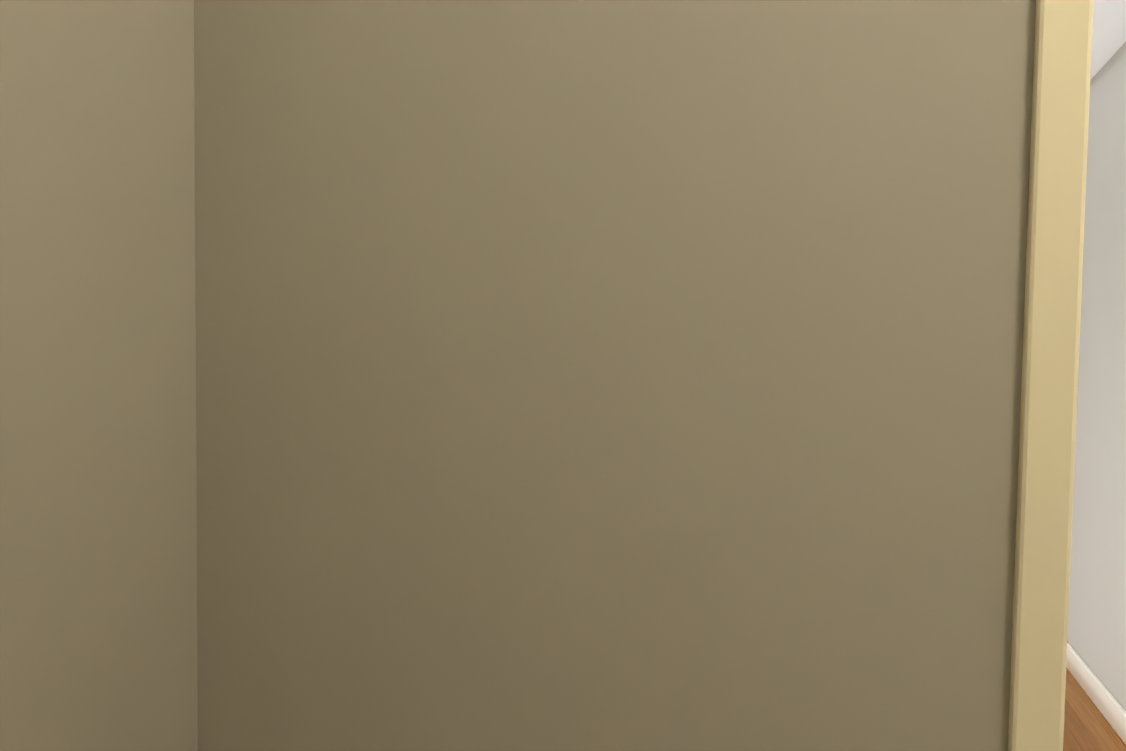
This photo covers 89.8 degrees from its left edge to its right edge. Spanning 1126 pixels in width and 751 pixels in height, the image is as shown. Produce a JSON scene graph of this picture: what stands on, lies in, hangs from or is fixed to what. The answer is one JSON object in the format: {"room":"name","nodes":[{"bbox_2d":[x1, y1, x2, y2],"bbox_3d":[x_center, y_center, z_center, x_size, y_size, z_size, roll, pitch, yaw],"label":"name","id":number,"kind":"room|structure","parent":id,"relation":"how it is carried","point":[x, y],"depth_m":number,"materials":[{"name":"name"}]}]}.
{"room":"empty room","nodes":[
{"label":"empty room","id":0,"kind":"room"},
{"bbox_2d":[0,0,197,750],"bbox_3d":[-0.699,0.035,-0.035,0.110,2.440,1.350,2,2,26],"label":"wall","id":1,"kind":"structure","parent":0,"point":[98,576],"depth_m":0.46,"materials":[{"name":"beige paint"}]},
{"bbox_2d":[194,0,1035,750],"bbox_3d":[-0.529,0.015,0.699,3.400,2.440,0.120,2,2,26],"label":"wall","id":2,"kind":"structure","parent":0,"point":[608,374],"depth_m":0.36,"materials":[{"name":"beige paint"}]},
{"bbox_2d":[1008,0,1093,750],"bbox_3d":[0.595,0.237,0.164,0.780,2.060,0.129,2,2,26],"label":"door frame","id":3,"kind":"structure","parent":2,"relation":"attached to","point":[1057,186],"depth_m":0.26,"materials":[{"name":"beige paint"}]},
{"bbox_2d":[1063,667,1125,750],"bbox_3d":[-0.495,1.267,1.688,4.350,0.120,4.820,2,2,26],"label":"floor","id":4,"kind":"structure","parent":0,"point":[1087,726],"depth_m":1.98,"materials":[{"name":"brown wood"}]},
{"bbox_2d":[1067,42,1125,710],"bbox_3d":[1.427,0.042,0.720,0.110,2.440,4.570,2,2,26],"label":"wall","id":5,"kind":"structure","parent":0,"point":[1096,639],"depth_m":2.15,"materials":[{"name":"white paint"}]},
{"bbox_2d":[1066,642,1125,744],"bbox_3d":[1.669,1.197,1.435,0.014,0.095,3.060,2,2,26],"label":"baseboard","id":6,"kind":"structure","parent":5,"relation":"attached to","point":[1107,704],"depth_m":2.06,"materials":[{"name":"paint"}]},
{"bbox_2d":[1090,0,1125,79],"bbox_3d":[-0.460,-1.292,1.612,4.350,0.120,4.820,2,2,26],"label":"ceiling","id":7,"kind":"structure","parent":0,"point":[1109,31],"depth_m":1.98,"materials":[{"name":"white paint"}]}
]}

